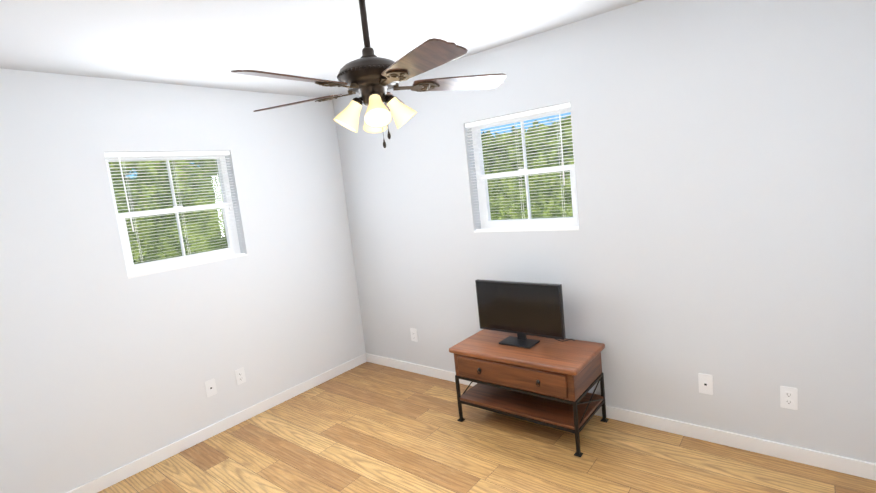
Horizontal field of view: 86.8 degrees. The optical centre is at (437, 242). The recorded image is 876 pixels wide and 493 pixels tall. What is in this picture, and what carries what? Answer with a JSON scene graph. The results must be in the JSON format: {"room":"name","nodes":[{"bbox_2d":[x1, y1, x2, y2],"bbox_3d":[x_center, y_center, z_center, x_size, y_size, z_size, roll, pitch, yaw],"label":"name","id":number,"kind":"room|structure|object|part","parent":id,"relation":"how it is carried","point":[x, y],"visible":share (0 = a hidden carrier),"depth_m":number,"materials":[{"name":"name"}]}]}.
{"room":"living room","nodes":[
{"label":"living room","id":0,"kind":"room"},
{"bbox_2d":[0,68,365,492],"bbox_3d":[-1.749,0.161,3.241,0.160,2.440,3.140,0,9,39],"label":"wall","id":1,"kind":"structure","parent":0,"point":[107,365],"depth_m":2.95,"materials":[{"name":"white paint"}]},
{"bbox_2d":[105,155,240,274],"bbox_3d":[-1.814,-0.221,3.215,0.075,0.785,0.791,0,9,39],"label":"window","id":2,"kind":"structure","parent":1,"relation":"in","point":[168,261],"depth_m":3.21,"materials":[{"name":"white plastic"}]},
{"bbox_2d":[104,151,244,276],"bbox_3d":[-1.745,-0.225,3.158,0.042,0.775,0.785,0,9,39],"label":"window blinds","id":3,"kind":"object","parent":2,"relation":"attached to","point":[122,155],"visible":0.88,"depth_m":3.10,"materials":[{"name":"white plastic"}]},
{"bbox_2d":[128,254,246,278],"bbox_3d":[-1.720,0.160,3.220,0.088,0.012,0.791,0,9,39],"label":"window sill","id":4,"kind":"structure","parent":1,"relation":"attached to","point":[155,272],"depth_m":3.15,"materials":[{"name":"white wood"}]},
{"bbox_2d":[204,378,216,396],"bbox_3d":[-1.606,1.031,3.277,0.008,0.115,0.070,0,9,39],"label":"outlet","id":5,"kind":"object","parent":1,"relation":"attached to","point":[210,387],"visible":1,"depth_m":3.27,"materials":[{"name":"white plastic"}]},
{"bbox_2d":[66,353,366,492],"bbox_3d":[-1.557,1.324,3.332,0.012,0.082,2.820,0,9,39],"label":"baseboard","id":6,"kind":"structure","parent":1,"relation":"attached to","point":[103,482],"depth_m":3.24,"materials":[{"name":"white wood"}]},
{"bbox_2d":[235,367,245,384],"bbox_3d":[-1.469,0.997,3.445,0.008,0.115,0.070,0,9,39],"label":"electrical outlet","id":7,"kind":"object","parent":1,"relation":"attached to","point":[240,376],"visible":1,"depth_m":3.44,"materials":[{"name":"white plastic"}]},
{"bbox_2d":[0,0,642,98],"bbox_3d":[-0.321,-1.111,1.806,4.200,0.120,3.140,0,9,39],"label":"ceiling","id":8,"kind":"structure","parent":0,"point":[207,43],"depth_m":2.39,"materials":[{"name":"white paint"}]},
{"bbox_2d":[231,0,505,147],"bbox_3d":[-0.301,-0.707,1.819,1.102,0.682,1.060,0,9,39],"label":"fan","id":9,"kind":"object","parent":8,"relation":"hanging from","point":[369,77],"visible":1,"depth_m":1.80,"materials":[{"name":"brown wood"}]},
{"bbox_3d":[-0.367,-0.502,1.859,0.108,0.127,0.112,0,9,39],"label":"lamp shade","id":10,"kind":"part","parent":9,"relation":"part of","materials":[{"name":"white glass"}]},
{"bbox_3d":[-0.234,-0.504,1.763,0.112,0.127,0.108,0,9,39],"label":"lamp shade","id":11,"kind":"part","parent":9,"relation":"part of","materials":[{"name":"white glass"}]},
{"bbox_3d":[-0.138,-0.531,1.894,0.108,0.127,0.112,0,9,39],"label":"lamp shade","id":12,"kind":"part","parent":9,"relation":"part of","materials":[{"name":"white glass"}]},
{"bbox_2d":[97,362,875,492],"bbox_3d":[-0.049,1.405,2.120,4.200,0.100,3.140,0,9,39],"label":"floor","id":13,"kind":"structure","parent":0,"point":[367,427],"depth_m":2.76,"materials":[{"name":"brown wood"}]},
{"bbox_2d":[449,329,608,456],"bbox_3d":[0.578,0.917,3.002,0.884,0.512,0.471,0,9,39],"label":"media console","id":14,"kind":"object","parent":13,"relation":"on","point":[549,382],"visible":1,"depth_m":2.83,"materials":[{"name":"brown wood"}]},
{"bbox_3d":[0.419,0.818,2.809,0.440,0.041,0.010,0,9,39],"label":"handle","id":15,"kind":"part","parent":14,"relation":"part of","materials":[{"name":"black metal"}]},
{"bbox_3d":[0.426,0.811,2.818,0.750,0.130,0.014,0,9,39],"label":"drawer","id":16,"kind":"part","parent":14,"relation":"part of","materials":[{"name":"brown wood"}]},
{"bbox_2d":[475,279,574,348],"bbox_3d":[0.561,0.506,3.046,0.643,0.517,0.260,0,9,39],"label":"tv","id":17,"kind":"object","parent":14,"relation":"on","point":[522,310],"visible":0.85,"depth_m":2.99,"materials":[{"name":"black plastic"}]},
{"bbox_2d":[333,0,875,463],"bbox_3d":[0.744,-0.091,3.103,3.880,2.440,0.160,0,9,39],"label":"wall","id":18,"kind":"structure","parent":0,"point":[725,176],"depth_m":2.52,"materials":[{"name":"white paint"}]},
{"bbox_2d":[410,328,417,341],"bbox_3d":[-0.206,0.792,3.955,0.070,0.115,0.008,0,9,39],"label":"electrical outlet","id":19,"kind":"object","parent":18,"relation":"attached to","point":[413,331],"visible":1,"depth_m":3.95,"materials":[{"name":"white plastic"}]},
{"bbox_2d":[472,109,578,228],"bbox_3d":[0.601,-0.478,3.180,0.795,0.785,0.075,0,9,39],"label":"window","id":20,"kind":"structure","parent":18,"relation":"in","point":[539,222],"depth_m":3.20,"materials":[{"name":"white plastic"}]},
{"bbox_2d":[465,102,578,230],"bbox_3d":[0.544,-0.466,3.110,0.789,0.775,0.042,0,9,39],"label":"window blinds","id":21,"kind":"object","parent":20,"relation":"attached to","point":[557,108],"visible":0.92,"depth_m":3.06,"materials":[{"name":"white plastic"}]},
{"bbox_2d":[474,228,578,232],"bbox_3d":[0.600,-0.085,3.175,0.795,0.012,0.088,0,9,39],"label":"window sill","id":22,"kind":"structure","parent":18,"relation":"attached to","point":[559,229],"depth_m":3.11,"materials":[{"name":"white wood"}]},
{"bbox_2d":[366,353,875,480],"bbox_3d":[0.821,1.087,3.179,3.868,0.082,0.012,0,9,39],"label":"baseboard","id":23,"kind":"structure","parent":18,"relation":"attached to","point":[850,466],"depth_m":2.57,"materials":[{"name":"white wood"}]},
{"bbox_2d":[698,373,712,394],"bbox_3d":[1.488,0.789,2.575,0.070,0.115,0.008,0,9,39],"label":"outlet","id":24,"kind":"object","parent":18,"relation":"attached to","point":[705,382],"visible":1,"depth_m":2.57,"materials":[{"name":"white plastic"}]},
{"bbox_2d":[780,386,797,409],"bbox_3d":[1.773,0.787,2.341,0.070,0.115,0.008,0,9,39],"label":"electrical outlet","id":25,"kind":"object","parent":18,"relation":"attached to","point":[788,397],"visible":1,"depth_m":2.34,"materials":[{"name":"white plastic"}]},
{"label":"outside","id":26,"kind":"structure","parent":0,"visible":0},
{"bbox_2d":[108,159,227,263],"bbox_3d":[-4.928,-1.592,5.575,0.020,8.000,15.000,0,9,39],"label":"trees","id":27,"kind":"object","parent":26,"point":[147,221],"depth_m":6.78,"materials":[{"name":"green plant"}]},
{"bbox_2d":[481,116,573,219],"bbox_3d":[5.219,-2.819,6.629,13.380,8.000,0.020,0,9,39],"label":"trees","id":28,"kind":"object","parent":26,"point":[517,214],"depth_m":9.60,"materials":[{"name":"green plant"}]}
]}

